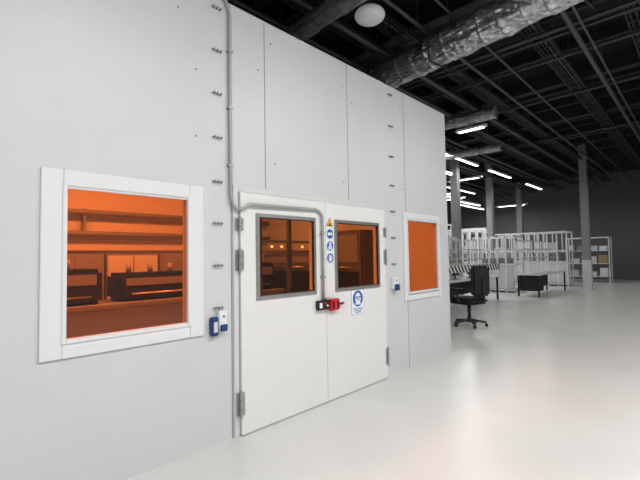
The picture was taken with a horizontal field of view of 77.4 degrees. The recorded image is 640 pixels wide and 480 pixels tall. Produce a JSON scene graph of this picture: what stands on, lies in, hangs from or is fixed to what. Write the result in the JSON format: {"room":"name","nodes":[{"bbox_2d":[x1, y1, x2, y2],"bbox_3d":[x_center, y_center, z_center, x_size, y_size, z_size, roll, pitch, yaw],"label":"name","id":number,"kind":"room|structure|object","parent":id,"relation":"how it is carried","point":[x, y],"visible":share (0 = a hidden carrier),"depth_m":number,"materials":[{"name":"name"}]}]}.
{"room":"factory floor","nodes":[
{"label":"factory floor","id":0,"kind":"room"},
{"bbox_2d":[0,0,449,479],"bbox_3d":[-1.130,-0.207,3.126,0.100,3.727,8.903,-3,-3,44],"label":"wall","id":1,"kind":"structure","parent":0,"point":[108,87],"depth_m":3.02,"materials":[{"name":"paint"}]},
{"bbox_2d":[38,167,203,362],"bbox_3d":[-1.329,0.155,2.828,0.060,1.193,1.098,-3,-3,44],"label":"window","id":2,"kind":"structure","parent":1,"relation":"in","point":[121,259],"depth_m":2.75,"materials":[{"name":"white"}]},
{"bbox_2d":[209,310,227,336],"bbox_3d":[-0.828,0.681,3.269,0.062,0.195,0.150,-3,-3,44],"label":"wall device","id":3,"kind":"object","parent":1,"relation":"attached to","point":[219,322],"visible":1,"depth_m":3.25,"materials":[{"name":"blue plastic"}]},
{"bbox_2d":[229,5,232,437],"bbox_3d":[-0.765,-0.200,3.431,0.002,3.727,0.008,-3,-3,44],"label":"trim","id":4,"kind":"structure","parent":1,"relation":"attached to","point":[229,5],"depth_m":3.39,"materials":[{"name":"grey"}]},
{"bbox_2d":[263,23,265,188],"bbox_3d":[-0.519,-1.267,3.747,0.002,1.577,0.008,-3,-3,44],"label":"trim","id":5,"kind":"structure","parent":1,"relation":"attached to","point":[263,23],"depth_m":3.74,"materials":[{"name":"grey"}]},
{"bbox_2d":[224,0,325,299],"bbox_3d":[-0.416,-0.836,3.764,0.090,2.894,1.237,-3,-3,44],"label":"cable conduit","id":6,"kind":"object","parent":1,"relation":"attached to","point":[229,51],"visible":0.99,"depth_m":3.45,"materials":[{"name":"grey"}]},
{"bbox_2d":[235,192,327,435],"bbox_3d":[-0.334,0.632,3.793,0.088,2.078,1.107,-3,-3,44],"label":"door","id":7,"kind":"structure","parent":1,"relation":"in","point":[283,367],"depth_m":3.72,"materials":[{"name":"metal"}]},
{"bbox_2d":[232,185,388,437],"bbox_3d":[0.034,0.617,4.227,0.072,2.135,2.265,-3,-3,44],"label":"trim","id":8,"kind":"structure","parent":1,"relation":"attached to","point":[235,274],"depth_m":3.43,"materials":[{"name":"white"}]},
{"bbox_2d":[220,0,443,114],"bbox_3d":[-1.160,-2.074,3.206,0.112,0.012,8.907,-3,-3,44],"label":"trim","id":9,"kind":"structure","parent":1,"relation":"attached to","point":[220,0],"depth_m":4.31,"materials":[{"name":"grey paint"}]},
{"bbox_2d":[346,69,348,198],"bbox_3d":[0.317,-1.244,4.608,0.002,1.577,0.008,-3,-3,44],"label":"trim","id":10,"kind":"structure","parent":1,"relation":"attached to","point":[346,69],"depth_m":4.61,"materials":[{"name":"grey"}]},
{"bbox_2d":[325,203,389,401],"bbox_3d":[0.444,0.653,4.594,0.088,2.078,1.115,-3,-3,44],"label":"door","id":11,"kind":"structure","parent":1,"relation":"in","point":[358,358],"depth_m":4.53,"materials":[{"name":"metal"}]},
{"bbox_2d":[326,229,332,238],"bbox_3d":[0.106,-0.064,4.253,0.003,0.108,0.108,-3,-3,44],"label":"sign","id":12,"kind":"object","parent":11,"relation":"attached to","point":[329,233],"visible":1,"depth_m":4.25,"materials":[{"name":"blue plastic"}]},
{"bbox_2d":[316,298,343,310],"bbox_3d":[0.082,0.664,4.137,0.072,0.132,0.411,-3,-3,44],"label":"switch","id":13,"kind":"object","parent":11,"relation":"attached to","point":[331,304],"visible":1,"depth_m":4.10,"materials":[{"name":"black plastic"}]},
{"bbox_2d":[327,253,333,262],"bbox_3d":[0.111,0.192,4.242,0.004,0.108,0.108,-3,-3,44],"label":"sign","id":14,"kind":"object","parent":11,"relation":"attached to","point":[330,257],"visible":1,"depth_m":4.24,"materials":[{"name":"blue plastic"}]},
{"bbox_2d":[327,241,333,250],"bbox_3d":[0.108,0.064,4.247,0.004,0.108,0.108,-3,-3,44],"label":"sign","id":15,"kind":"object","parent":11,"relation":"attached to","point":[330,245],"visible":1,"depth_m":4.25,"materials":[{"name":"blue plastic"}]},
{"bbox_2d":[351,289,363,314],"bbox_3d":[0.432,0.704,4.542,0.008,0.275,0.225,-3,-3,44],"label":"notice","id":16,"kind":"object","parent":11,"relation":"attached to","point":[357,296],"visible":1,"depth_m":4.53,"materials":[{"name":"white paper"}]},
{"bbox_2d":[391,277,399,290],"bbox_3d":[0.970,0.565,5.125,0.070,0.165,0.115,-3,-3,44],"label":"wall device","id":17,"kind":"object","parent":1,"relation":"attached to","point":[395,284],"visible":1,"depth_m":5.10,"materials":[{"name":"white plastic"}]},
{"bbox_2d":[402,94,405,211],"bbox_3d":[1.153,-1.193,5.468,0.002,1.633,0.008,-3,-3,44],"label":"trim","id":18,"kind":"structure","parent":1,"relation":"attached to","point":[402,94],"depth_m":5.46,"materials":[{"name":"grey"}]},
{"bbox_2d":[402,212,441,300],"bbox_3d":[1.464,0.231,5.705,0.060,1.193,1.008,-3,-3,44],"label":"window","id":19,"kind":"structure","parent":1,"relation":"in","point":[421,233],"depth_m":5.68,"materials":[{"name":"white"}]},
{"bbox_2d":[443,115,450,351],"bbox_3d":[1.996,-0.125,6.272,0.004,3.727,0.039,-3,-3,44],"label":"trim","id":20,"kind":"structure","parent":1,"relation":"attached to","point":[443,115],"depth_m":6.26,"materials":[{"name":"white"}]},
{"bbox_2d":[127,279,639,479],"bbox_3d":[4.162,1.935,10.545,23.000,0.100,33.000,-3,-3,44],"label":"floor","id":21,"kind":"structure","parent":0,"point":[550,389],"depth_m":3.75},
{"bbox_2d":[448,237,457,296],"bbox_3d":[3.663,0.981,13.825,1.850,2.100,1.025,-3,-3,44],"label":"guard","id":22,"kind":"object","parent":21,"relation":"on","point":[455,251],"visible":0.08,"depth_m":13.54,"materials":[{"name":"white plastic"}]},
{"bbox_2d":[449,149,463,295],"bbox_3d":[5.075,-0.899,14.891,0.300,5.900,0.300,-3,-3,44],"label":"column","id":23,"kind":"structure","parent":21,"relation":"on","point":[454,163],"depth_m":14.81,"materials":[{"name":"grey paint"}]},
{"bbox_2d":[448,232,468,277],"bbox_3d":[5.034,0.923,16.538,1.850,2.400,1.025,-3,-3,44],"label":"guard","id":24,"kind":"object","parent":21,"relation":"on","point":[449,233],"visible":0.1,"depth_m":16.12,"materials":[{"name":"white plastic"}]},
{"bbox_2d":[448,228,486,276],"bbox_3d":[7.730,0.845,20.474,2.050,2.800,1.025,-3,-3,44],"label":"guard","id":25,"kind":"object","parent":21,"relation":"on","point":[464,255],"visible":0.27,"depth_m":20.05,"materials":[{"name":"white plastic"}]},
{"bbox_2d":[449,265,489,328],"bbox_3d":[3.160,1.176,8.436,0.795,1.272,0.766,1,-3,-31],"label":"office chair","id":26,"kind":"object","parent":21,"relation":"on","point":[480,279],"visible":1,"depth_m":8.20,"materials":[{"name":"fabric"}]},
{"bbox_2d":[448,239,499,302],"bbox_3d":[4.268,0.947,12.072,0.810,2.000,4.100,-3,-3,44],"label":"workbench","id":27,"kind":"object","parent":21,"relation":"on","point":[463,282],"visible":0.36,"depth_m":12.57,"materials":[{"name":"grey paint"}]},
{"bbox_2d":[449,258,483,259],"bbox_3d":[4.190,0.595,12.365,0.280,0.030,3.800,-3,-3,44],"label":"shelf","id":28,"kind":"object","parent":27,"relation":"attached to","point":[451,258],"depth_m":12.71,"materials":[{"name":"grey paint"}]},
{"bbox_2d":[449,276,499,282],"bbox_3d":[4.372,1.190,12.172,0.800,0.040,3.800,-3,-3,44],"label":"countertop","id":29,"kind":"structure","parent":27,"relation":"on","point":[461,279],"depth_m":11.64,"materials":[{"name":"grey paint"}]},
{"bbox_2d":[463,230,486,250],"bbox_3d":[8.881,0.917,23.815,2.450,2.900,1.025,-3,-3,44],"label":"guard","id":30,"kind":"object","parent":21,"relation":"on","point":[478,230],"visible":0.05,"depth_m":23.68,"materials":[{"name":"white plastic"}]},
{"bbox_2d":[485,163,494,258],"bbox_3d":[8.091,-0.778,18.930,0.300,5.900,0.300,-3,-3,44],"label":"column","id":31,"kind":"structure","parent":21,"relation":"on","point":[488,181],"depth_m":18.87,"materials":[{"name":"metal"}]},
{"bbox_2d":[472,236,523,292],"bbox_3d":[7.232,0.973,16.215,1.650,2.200,1.025,-3,-3,44],"label":"guard","id":32,"kind":"object","parent":21,"relation":"on","point":[506,281],"visible":0.72,"depth_m":15.77,"materials":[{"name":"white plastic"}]},
{"bbox_2d":[515,182,523,242],"bbox_3d":[11.290,-0.679,22.512,0.300,5.900,0.300,-3,-3,44],"label":"column","id":33,"kind":"structure","parent":21,"relation":"on","point":[519,206],"depth_m":22.46,"materials":[{"name":"grey paint"}]},
{"bbox_2d":[495,232,544,280],"bbox_3d":[10.825,0.943,21.649,2.250,2.600,1.025,-3,-3,44],"label":"guard","id":34,"kind":"object","parent":21,"relation":"on","point":[509,234],"visible":0.29,"depth_m":21.45,"materials":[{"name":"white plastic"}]},
{"bbox_2d":[515,240,566,296],"bbox_3d":[8.460,1.009,15.179,0.800,2.000,3.600,-3,-3,44],"label":"workbench","id":35,"kind":"object","parent":21,"relation":"on","point":[531,281],"visible":0.99,"depth_m":14.16,"materials":[{"name":"grey paint"}]},
{"bbox_2d":[515,256,551,257],"bbox_3d":[8.282,0.654,15.361,0.280,0.030,3.600,-3,-3,44],"label":"shelf","id":36,"kind":"object","parent":35,"relation":"attached to","point":[515,256],"depth_m":14.97,"materials":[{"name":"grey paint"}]},
{"bbox_2d":[515,271,566,275],"bbox_3d":[8.464,1.249,15.168,0.800,0.040,3.600,-3,-3,44],"label":"countertop","id":37,"kind":"structure","parent":35,"relation":"on","point":[539,273],"depth_m":14.49,"materials":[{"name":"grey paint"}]},
{"bbox_2d":[518,231,574,286],"bbox_3d":[10.725,0.882,18.960,2.050,2.500,1.025,-3,-3,44],"label":"guard","id":38,"kind":"object","parent":21,"relation":"on","point":[556,262],"visible":0.7,"depth_m":18.51,"materials":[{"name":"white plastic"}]},
{"bbox_2d":[578,144,593,289],"bbox_3d":[10.817,-0.935,16.287,0.300,5.900,0.300,-3,-3,44],"label":"column","id":39,"kind":"structure","parent":21,"relation":"on","point":[587,269],"depth_m":16.19,"materials":[{"name":"grey paint"}]},
{"bbox_2d":[565,236,612,282],"bbox_3d":[13.892,1.001,20.640,1.900,2.300,0.700,-3,-3,44],"label":"storage rack","id":40,"kind":"object","parent":21,"relation":"on","point":[608,237],"visible":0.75,"depth_m":20.21,"materials":[{"name":"white metal"}]},
{"bbox_2d":[571,270,579,275],"bbox_3d":[13.491,1.724,21.009,0.329,0.295,0.540,-3,-3,44],"label":"storage box","id":41,"kind":"object","parent":40,"relation":"on","point":[576,272],"visible":0.86,"depth_m":20.80,"materials":[{"name":"cardboard"}]},
{"bbox_2d":[567,237,610,239],"bbox_3d":[13.874,-0.083,20.685,1.900,0.030,0.700,-3,-3,44],"label":"shelf","id":42,"kind":"object","parent":40,"relation":"attached to","point":[590,237],"depth_m":20.31,"materials":[{"name":"white metal"}]},
{"bbox_2d":[566,263,611,263],"bbox_3d":[13.895,1.215,20.630,1.900,0.030,0.700,-3,-3,44],"label":"shelf","id":43,"kind":"object","parent":40,"relation":"attached to","point":[566,263],"depth_m":20.14,"materials":[{"name":"white metal"}]},
{"bbox_2d":[569,275,612,276],"bbox_3d":[13.906,1.865,20.603,1.900,0.030,0.700,-3,-3,44],"label":"shelf","id":44,"kind":"object","parent":40,"relation":"attached to","point":[569,275],"depth_m":20.07,"materials":[{"name":"white metal"}]},
{"bbox_2d":[591,256,597,262],"bbox_3d":[14.088,1.010,20.449,0.243,0.355,0.540,-3,-3,44],"label":"storage box","id":45,"kind":"object","parent":40,"relation":"on","point":[594,259],"visible":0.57,"depth_m":20.27,"materials":[{"name":"grey paint"}]},
{"bbox_2d":[598,255,608,262],"bbox_3d":[14.354,0.965,20.192,0.372,0.414,0.540,-3,-3,44],"label":"storage box","id":46,"kind":"object","parent":40,"relation":"on","point":[601,258],"visible":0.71,"depth_m":20.01,"materials":[{"name":"cardboard"}]},
{"bbox_2d":[600,268,608,275],"bbox_3d":[14.384,1.612,20.146,0.318,0.416,0.540,-3,-3,44],"label":"storage box","id":47,"kind":"object","parent":40,"relation":"on","point":[603,271],"visible":0.79,"depth_m":19.96,"materials":[{"name":"cardboard"}]},
{"bbox_2d":[261,0,639,191],"bbox_3d":[4.064,-4.059,10.798,23.000,0.100,33.000,-3,-3,44],"label":"ceiling","id":48,"kind":"structure","parent":0,"point":[328,38],"depth_m":8.40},
{"bbox_2d":[240,0,274,10],"bbox_3d":[-0.592,-3.945,5.988,23.000,0.380,0.220,-3,-3,44],"label":"ceiling beam","id":49,"kind":"structure","parent":48,"relation":"attached to","point":[259,5],"depth_m":6.33,"materials":[{"name":"metal"}]},
{"bbox_2d":[271,0,324,24],"bbox_3d":[-0.057,-4.001,6.543,23.000,0.240,0.100,-3,-3,44],"label":"ceiling beam","id":50,"kind":"structure","parent":48,"relation":"attached to","point":[289,14],"depth_m":6.98,"materials":[{"name":"metal"}]},
{"bbox_2d":[281,0,366,41],"bbox_3d":[-1.118,-3.450,6.710,0.360,1.291,7.215,1,-3,-42],"label":"air duct","id":51,"kind":"object","parent":48,"relation":"hanging from","point":[325,12],"visible":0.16,"depth_m":5.35,"materials":[{"name":"metal"}]},
{"bbox_2d":[310,0,382,38],"bbox_3d":[0.412,-3.988,7.026,23.000,0.240,0.100,-3,-3,44],"label":"ceiling beam","id":52,"kind":"structure","parent":48,"relation":"attached to","point":[349,15],"depth_m":6.98,"materials":[{"name":"metal"}]},
{"bbox_2d":[355,0,384,26],"bbox_3d":[0.699,-3.622,5.678,0.430,1.094,0.430,-3,-3,44],"label":"pendant light","id":53,"kind":"object","parent":48,"relation":"hanging from","point":[370,14],"visible":1,"depth_m":5.55,"materials":[{"name":"white"}]},
{"bbox_2d":[223,0,577,183],"bbox_3d":[4.168,-3.600,11.382,0.040,0.770,30.000,-3,-3,44],"label":"pipe","id":54,"kind":"object","parent":48,"relation":"hanging from","point":[223,0],"visible":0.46,"depth_m":9.94,"materials":[{"name":"grey"}]},
{"bbox_2d":[227,0,578,184],"bbox_3d":[3.915,-3.681,11.629,0.400,0.580,30.000,-3,-3,44],"label":"cable tray","id":55,"kind":"object","parent":48,"relation":"hanging from","point":[486,141],"visible":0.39,"depth_m":13.14,"materials":[{"name":"metal"}]},
{"bbox_2d":[228,0,578,182],"bbox_3d":[4.240,-3.599,11.312,0.060,0.780,30.000,-3,-3,44],"label":"pipe","id":56,"kind":"object","parent":48,"relation":"hanging from","point":[235,2],"visible":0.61,"depth_m":7.48,"materials":[{"name":"grey"}]},
{"bbox_2d":[332,0,493,62],"bbox_3d":[1.139,-3.898,7.771,23.000,0.380,0.220,-3,-3,44],"label":"ceiling beam","id":57,"kind":"structure","parent":48,"relation":"attached to","point":[437,16],"depth_m":7.00,"materials":[{"name":"metal"}]},
{"bbox_2d":[279,0,594,181],"bbox_3d":[4.453,-3.752,11.110,0.250,0.500,30.000,-3,-3,44],"label":"cable tray","id":58,"kind":"object","parent":48,"relation":"hanging from","point":[291,4],"visible":0.44,"depth_m":7.92,"materials":[{"name":"metal"}]},
{"bbox_2d":[290,0,600,185],"bbox_3d":[4.706,-3.614,10.860,0.090,0.805,30.000,-3,-3,44],"label":"pipe","id":59,"kind":"object","parent":48,"relation":"hanging from","point":[301,3],"visible":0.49,"depth_m":8.31,"materials":[{"name":"grey"}]},
{"bbox_2d":[445,130,478,165],"bbox_3d":[4.945,-3.331,13.966,0.120,1.115,2.700,-3,-3,44],"label":"strip light","id":60,"kind":"object","parent":48,"relation":"hanging from","point":[446,153],"visible":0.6,"depth_m":14.16,"materials":[{"name":"white plastic"}]},
{"bbox_2d":[445,153,477,165],"bbox_3d":[4.954,-2.782,13.943,0.096,0.016,2.619,-3,-3,44],"label":"diffuser","id":61,"kind":"object","parent":60,"relation":"attached to","point":[461,159],"depth_m":14.13,"materials":[{"name":"white"}]},
{"bbox_2d":[447,175,482,181],"bbox_3d":[5.968,-3.137,16.592,1.500,1.315,0.120,-3,-3,44],"label":"strip light","id":62,"kind":"object","parent":48,"relation":"hanging from","point":[478,176],"visible":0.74,"depth_m":16.34,"materials":[{"name":"white plastic"}]},
{"bbox_2d":[446,180,485,194],"bbox_3d":[0.543,-3.478,14.897,0.400,0.600,30.000,-3,-3,44],"label":"cable tray","id":63,"kind":"object","parent":48,"relation":"hanging from","point":[465,188],"visible":0.05,"depth_m":23.49,"materials":[{"name":"metal"}]},
{"bbox_2d":[343,0,594,88],"bbox_3d":[0.844,-3.369,7.723,0.600,1.431,8.709,1,-3,-37],"label":"air duct","id":64,"kind":"object","parent":48,"relation":"hanging from","point":[495,20],"visible":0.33,"depth_m":5.77,"materials":[{"name":"metal"}]},
{"bbox_2d":[460,169,480,205],"bbox_3d":[7.067,-2.722,19.139,0.120,1.965,2.800,-3,-3,44],"label":"strip light","id":65,"kind":"object","parent":48,"relation":"hanging from","point":[462,201],"visible":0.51,"depth_m":19.38,"materials":[{"name":"white plastic"}]},
{"bbox_2d":[444,93,497,129],"bbox_3d":[1.677,-3.318,11.527,6.510,1.241,0.380,-3,-3,41],"label":"air duct","id":66,"kind":"object","parent":48,"relation":"hanging from","point":[481,115],"visible":0.19,"depth_m":9.65,"materials":[{"name":"metal"}]},
{"bbox_2d":[455,89,487,133],"bbox_3d":[3.870,-3.420,10.273,0.800,1.215,0.120,-3,-3,44],"label":"strip light","id":67,"kind":"object","parent":48,"relation":"hanging from","point":[480,126],"visible":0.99,"depth_m":10.20,"materials":[{"name":"white plastic"}]},
{"bbox_2d":[458,126,484,133],"bbox_3d":[3.880,-2.821,10.247,0.640,0.016,0.116,-3,-3,44],"label":"diffuser","id":68,"kind":"object","parent":67,"relation":"attached to","point":[469,129],"depth_m":10.24,"materials":[{"name":"white"}]},
{"bbox_2d":[446,129,501,159],"bbox_3d":[2.997,-3.211,14.321,6.528,1.261,0.340,-3,-3,39],"label":"air duct","id":69,"kind":"object","parent":48,"relation":"hanging from","point":[478,150],"visible":0.3,"depth_m":12.64,"materials":[{"name":"metal"}]},
{"bbox_2d":[446,181,502,196],"bbox_3d":[1.047,-3.399,14.406,0.070,0.815,30.000,-3,-3,44],"label":"pipe","id":70,"kind":"object","parent":48,"relation":"hanging from","point":[446,181],"visible":0.16,"depth_m":22.24,"materials":[{"name":"grey"}]},
{"bbox_2d":[465,194,484,209],"bbox_3d":[8.644,-2.688,22.346,0.120,1.815,2.400,-3,-3,44],"label":"strip light","id":71,"kind":"object","parent":48,"relation":"hanging from","point":[467,205],"visible":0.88,"depth_m":22.28,"materials":[{"name":"white plastic"}]},
{"bbox_2d":[446,176,511,195],"bbox_3d":[1.406,-3.422,14.058,0.100,0.810,30.000,-3,-3,44],"label":"pipe","id":72,"kind":"object","parent":48,"relation":"hanging from","point":[447,177],"visible":0.15,"depth_m":21.29,"materials":[{"name":"grey"}]},
{"bbox_2d":[350,0,610,181],"bbox_3d":[4.956,-3.731,10.621,0.300,0.600,30.000,-3,-3,44],"label":"cable tray","id":73,"kind":"object","parent":48,"relation":"hanging from","point":[390,19],"visible":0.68,"depth_m":9.43,"materials":[{"name":"metal"}]},
{"bbox_2d":[446,163,525,190],"bbox_3d":[1.906,-3.556,13.576,0.400,0.600,30.000,-3,-3,44],"label":"cable tray","id":74,"kind":"object","parent":48,"relation":"hanging from","point":[447,167],"visible":0.17,"depth_m":20.01,"materials":[{"name":"metal"}]},
{"bbox_2d":[446,164,532,192],"bbox_3d":[2.303,-3.478,13.189,0.060,0.800,30.000,-3,-3,44],"label":"pipe","id":75,"kind":"object","parent":48,"relation":"hanging from","point":[446,164],"visible":0.16,"depth_m":19.71,"materials":[{"name":"grey"}]},
{"bbox_2d":[446,160,537,192],"bbox_3d":[2.482,-3.484,13.015,0.120,0.810,30.000,-3,-3,44],"label":"pipe","id":76,"kind":"object","parent":48,"relation":"hanging from","point":[447,161],"visible":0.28,"depth_m":18.71,"materials":[{"name":"grey"}]},
{"bbox_2d":[445,140,552,187],"bbox_3d":[2.982,-3.637,12.534,0.300,0.560,30.000,-3,-3,44],"label":"cable tray","id":77,"kind":"object","parent":48,"relation":"hanging from","point":[448,142],"visible":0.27,"depth_m":17.53,"materials":[{"name":"metal"}]},
{"bbox_2d":[487,153,511,177],"bbox_3d":[7.452,-3.263,16.548,0.120,1.115,2.400,-3,-3,44],"label":"strip light","id":78,"kind":"object","parent":48,"relation":"hanging from","point":[488,169],"visible":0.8,"depth_m":16.34,"materials":[{"name":"white plastic"}]},
{"bbox_2d":[488,170,510,177],"bbox_3d":[7.461,-2.714,16.525,0.096,0.016,2.328,-3,-3,44],"label":"diffuser","id":79,"kind":"object","parent":78,"relation":"attached to","point":[494,171],"depth_m":16.49,"materials":[{"name":"white"}]},
{"bbox_2d":[383,0,620,182],"bbox_3d":[5.352,-3.653,10.234,0.060,0.800,30.000,-3,-3,44],"label":"pipe","id":80,"kind":"object","parent":48,"relation":"hanging from","point":[390,3],"visible":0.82,"depth_m":8.47,"materials":[{"name":"grey"}]},
{"bbox_2d":[445,129,558,189],"bbox_3d":[3.307,-3.538,12.216,0.050,0.795,30.000,-3,-3,44],"label":"pipe","id":81,"kind":"object","parent":48,"relation":"hanging from","point":[450,129],"visible":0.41,"depth_m":16.42,"materials":[{"name":"grey"}]},
{"bbox_2d":[445,136,564,189],"bbox_3d":[3.486,-3.541,12.042,0.100,0.810,30.000,-3,-3,44],"label":"pipe","id":82,"kind":"object","parent":48,"relation":"hanging from","point":[446,138],"visible":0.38,"depth_m":15.97,"materials":[{"name":"grey"}]},
{"bbox_2d":[495,201,527,206],"bbox_3d":[11.172,-2.786,23.379,1.800,1.615,0.120,-3,-3,44],"label":"strip light","id":83,"kind":"object","parent":48,"relation":"hanging from","point":[524,203],"visible":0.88,"depth_m":23.48,"materials":[{"name":"white plastic"}]},
{"bbox_2d":[395,0,639,88],"bbox_3d":[1.981,-3.721,8.629,21.000,0.690,0.080,-3,-3,44],"label":"pipe","id":84,"kind":"object","parent":48,"relation":"hanging from","point":[630,2],"visible":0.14,"depth_m":6.90,"materials":[{"name":"metal"}]},
{"bbox_2d":[399,5,639,91],"bbox_3d":[2.120,-3.717,8.773,21.000,0.690,0.060,-3,-3,44],"label":"pipe","id":85,"kind":"object","parent":48,"relation":"hanging from","point":[637,7],"visible":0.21,"depth_m":7.08,"materials":[{"name":"metal"}]},
{"bbox_2d":[412,14,639,97],"bbox_3d":[3.289,-3.910,9.991,23.000,0.240,0.100,-3,-3,44],"label":"ceiling beam","id":86,"kind":"structure","parent":48,"relation":"attached to","point":[618,28],"depth_m":8.61,"materials":[{"name":"metal"}]},
{"bbox_2d":[419,28,639,101],"bbox_3d":[2.747,-3.700,9.418,21.000,0.690,0.060,-3,-3,44],"label":"pipe","id":87,"kind":"object","parent":48,"relation":"hanging from","point":[636,32],"visible":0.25,"depth_m":7.81,"materials":[{"name":"metal"}]},
{"bbox_2d":[434,0,632,181],"bbox_3d":[5.710,-3.679,9.886,0.040,0.790,30.000,-3,-3,44],"label":"pipe","id":88,"kind":"object","parent":48,"relation":"hanging from","point":[438,2],"visible":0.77,"depth_m":8.50,"materials":[{"name":"grey"}]},
{"bbox_2d":[525,175,542,189],"bbox_3d":[10.586,-3.178,19.777,0.120,1.115,2.400,-3,-3,44],"label":"strip light","id":89,"kind":"object","parent":48,"relation":"hanging from","point":[526,183],"visible":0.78,"depth_m":19.60,"materials":[{"name":"white plastic"}]},
{"bbox_2d":[437,46,639,114],"bbox_3d":[4.295,-3.813,11.022,23.000,0.380,0.220,-3,-3,44],"label":"ceiling beam","id":90,"kind":"structure","parent":48,"relation":"attached to","point":[627,58],"depth_m":9.61,"materials":[{"name":"metal"}]},
{"bbox_2d":[446,157,636,185],"bbox_3d":[12.785,-3.652,19.773,23.000,0.240,0.100,-3,-3,44],"label":"ceiling beam","id":91,"kind":"structure","parent":48,"relation":"attached to","point":[628,159],"depth_m":20.20,"materials":[{"name":"metal"}]},
{"bbox_2d":[445,89,639,142],"bbox_3d":[6.341,-3.757,13.130,23.000,0.380,0.220,-3,-3,44],"label":"ceiling beam","id":92,"kind":"structure","parent":48,"relation":"attached to","point":[574,111],"depth_m":12.02,"materials":[{"name":"metal"}]},
{"bbox_2d":[445,78,639,134],"bbox_3d":[5.710,-3.844,12.485,23.000,0.240,0.100,-3,-3,44],"label":"ceiling beam","id":93,"kind":"structure","parent":48,"relation":"attached to","point":[634,84],"depth_m":11.22,"materials":[{"name":"metal"}]},
{"bbox_2d":[445,107,639,151],"bbox_3d":[7.389,-3.799,14.214,23.000,0.240,0.100,-3,-3,44],"label":"ceiling beam","id":94,"kind":"structure","parent":48,"relation":"attached to","point":[636,111],"depth_m":13.27,"materials":[{"name":"metal"}]},
{"bbox_2d":[445,105,639,148],"bbox_3d":[6.890,-3.812,13.700,23.000,0.240,0.100,-3,-3,44],"label":"ceiling beam","id":95,"kind":"structure","parent":48,"relation":"attached to","point":[637,106],"depth_m":12.74,"materials":[{"name":"metal"}]},
{"bbox_2d":[446,143,639,180],"bbox_3d":[11.190,-3.626,18.125,23.000,0.380,0.220,-3,-3,44],"label":"ceiling beam","id":96,"kind":"structure","parent":48,"relation":"attached to","point":[615,152],"depth_m":17.84,"materials":[{"name":"metal"}]},
{"bbox_2d":[446,135,639,170],"bbox_3d":[10.153,-3.724,17.061,23.000,0.240,0.100,-3,-3,44],"label":"ceiling beam","id":97,"kind":"structure","parent":48,"relation":"attached to","point":[634,139],"depth_m":16.65,"materials":[{"name":"metal"}]},
{"bbox_2d":[446,161,639,190],"bbox_3d":[13.442,-3.565,20.445,23.000,0.380,0.220,-3,-3,44],"label":"ceiling beam","id":98,"kind":"structure","parent":48,"relation":"attached to","point":[630,164],"depth_m":20.78,"materials":[{"name":"metal"}]},
{"bbox_2d":[489,0,606,44],"bbox_3d":[2.259,-3.938,8.929,23.000,0.240,0.100,-3,-3,44],"label":"ceiling beam","id":99,"kind":"structure","parent":48,"relation":"attached to","point":[581,5],"depth_m":6.90,"materials":[{"name":"metal"}]},
{"bbox_2d":[460,167,636,191],"bbox_3d":[14.339,-3.610,21.373,23.000,0.240,0.100,-3,-3,44],"label":"ceiling beam","id":100,"kind":"structure","parent":48,"relation":"attached to","point":[635,167],"depth_m":21.69,"materials":[{"name":"metal"}]},
{"bbox_2d":[459,127,639,164],"bbox_3d":[9.100,-3.752,15.976,23.000,0.240,0.100,-3,-3,44],"label":"ceiling beam","id":101,"kind":"structure","parent":48,"relation":"attached to","point":[628,131],"depth_m":15.28,"materials":[{"name":"metal"}]},
{"bbox_2d":[460,154,639,182],"bbox_3d":[12.219,-3.668,19.190,23.000,0.240,0.100,-3,-3,44],"label":"ceiling beam","id":102,"kind":"structure","parent":48,"relation":"attached to","point":[622,157],"depth_m":19.16,"materials":[{"name":"metal"}]},
{"bbox_2d":[461,74,639,113],"bbox_3d":[4.279,-3.658,10.997,21.000,0.690,0.080,-3,-3,44],"label":"pipe","id":103,"kind":"object","parent":48,"relation":"hanging from","point":[638,75],"visible":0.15,"depth_m":9.36,"materials":[{"name":"metal"}]},
{"bbox_2d":[462,114,639,158],"bbox_3d":[7.973,-3.713,14.811,23.000,0.380,0.220,-3,-3,44],"label":"ceiling beam","id":104,"kind":"structure","parent":48,"relation":"attached to","point":[620,120],"depth_m":13.75,"materials":[{"name":"metal"}]},
{"bbox_2d":[486,66,639,107],"bbox_3d":[4.881,-3.867,11.631,23.000,0.240,0.100,-3,-3,44],"label":"ceiling beam","id":105,"kind":"structure","parent":48,"relation":"attached to","point":[634,70],"depth_m":10.17,"materials":[{"name":"metal"}]},
{"bbox_2d":[502,112,639,148],"bbox_3d":[6.925,-3.587,13.723,21.000,0.690,0.080,-3,-3,44],"label":"pipe","id":106,"kind":"object","parent":48,"relation":"hanging from","point":[638,121],"visible":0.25,"depth_m":12.57,"materials":[{"name":"metal"}]},
{"bbox_2d":[520,20,639,170],"bbox_3d":[6.139,-3.828,9.475,0.300,0.540,30.000,-3,-3,44],"label":"cable tray","id":107,"kind":"object","parent":48,"relation":"hanging from","point":[540,26],"visible":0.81,"depth_m":9.20,"materials":[{"name":"metal"}]},
{"bbox_2d":[559,10,639,141],"bbox_3d":[6.572,-3.728,9.052,0.080,0.790,30.000,-3,-3,44],"label":"pipe","id":108,"kind":"object","parent":48,"relation":"hanging from","point":[564,15],"visible":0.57,"depth_m":7.67,"materials":[{"name":"grey"}]},
{"bbox_2d":[571,6,639,128],"bbox_3d":[6.679,-3.734,8.948,0.040,0.790,30.000,-3,-3,44],"label":"pipe","id":109,"kind":"object","parent":48,"relation":"hanging from","point":[572,7],"visible":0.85,"depth_m":7.51,"materials":[{"name":"grey"}]},
{"bbox_2d":[619,0,639,57],"bbox_3d":[7.144,-3.856,8.500,0.350,0.600,30.000,-3,-3,44],"label":"cable tray","id":110,"kind":"object","parent":48,"relation":"hanging from","point":[631,21],"visible":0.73,"depth_m":6.69,"materials":[{"name":"metal"}]},
{"bbox_2d":[447,169,639,279],"bbox_3d":[15.655,-0.799,22.565,23.000,6.000,0.150,-3,-3,44],"label":"wall","id":111,"kind":"structure","parent":0,"point":[614,206],"depth_m":23.14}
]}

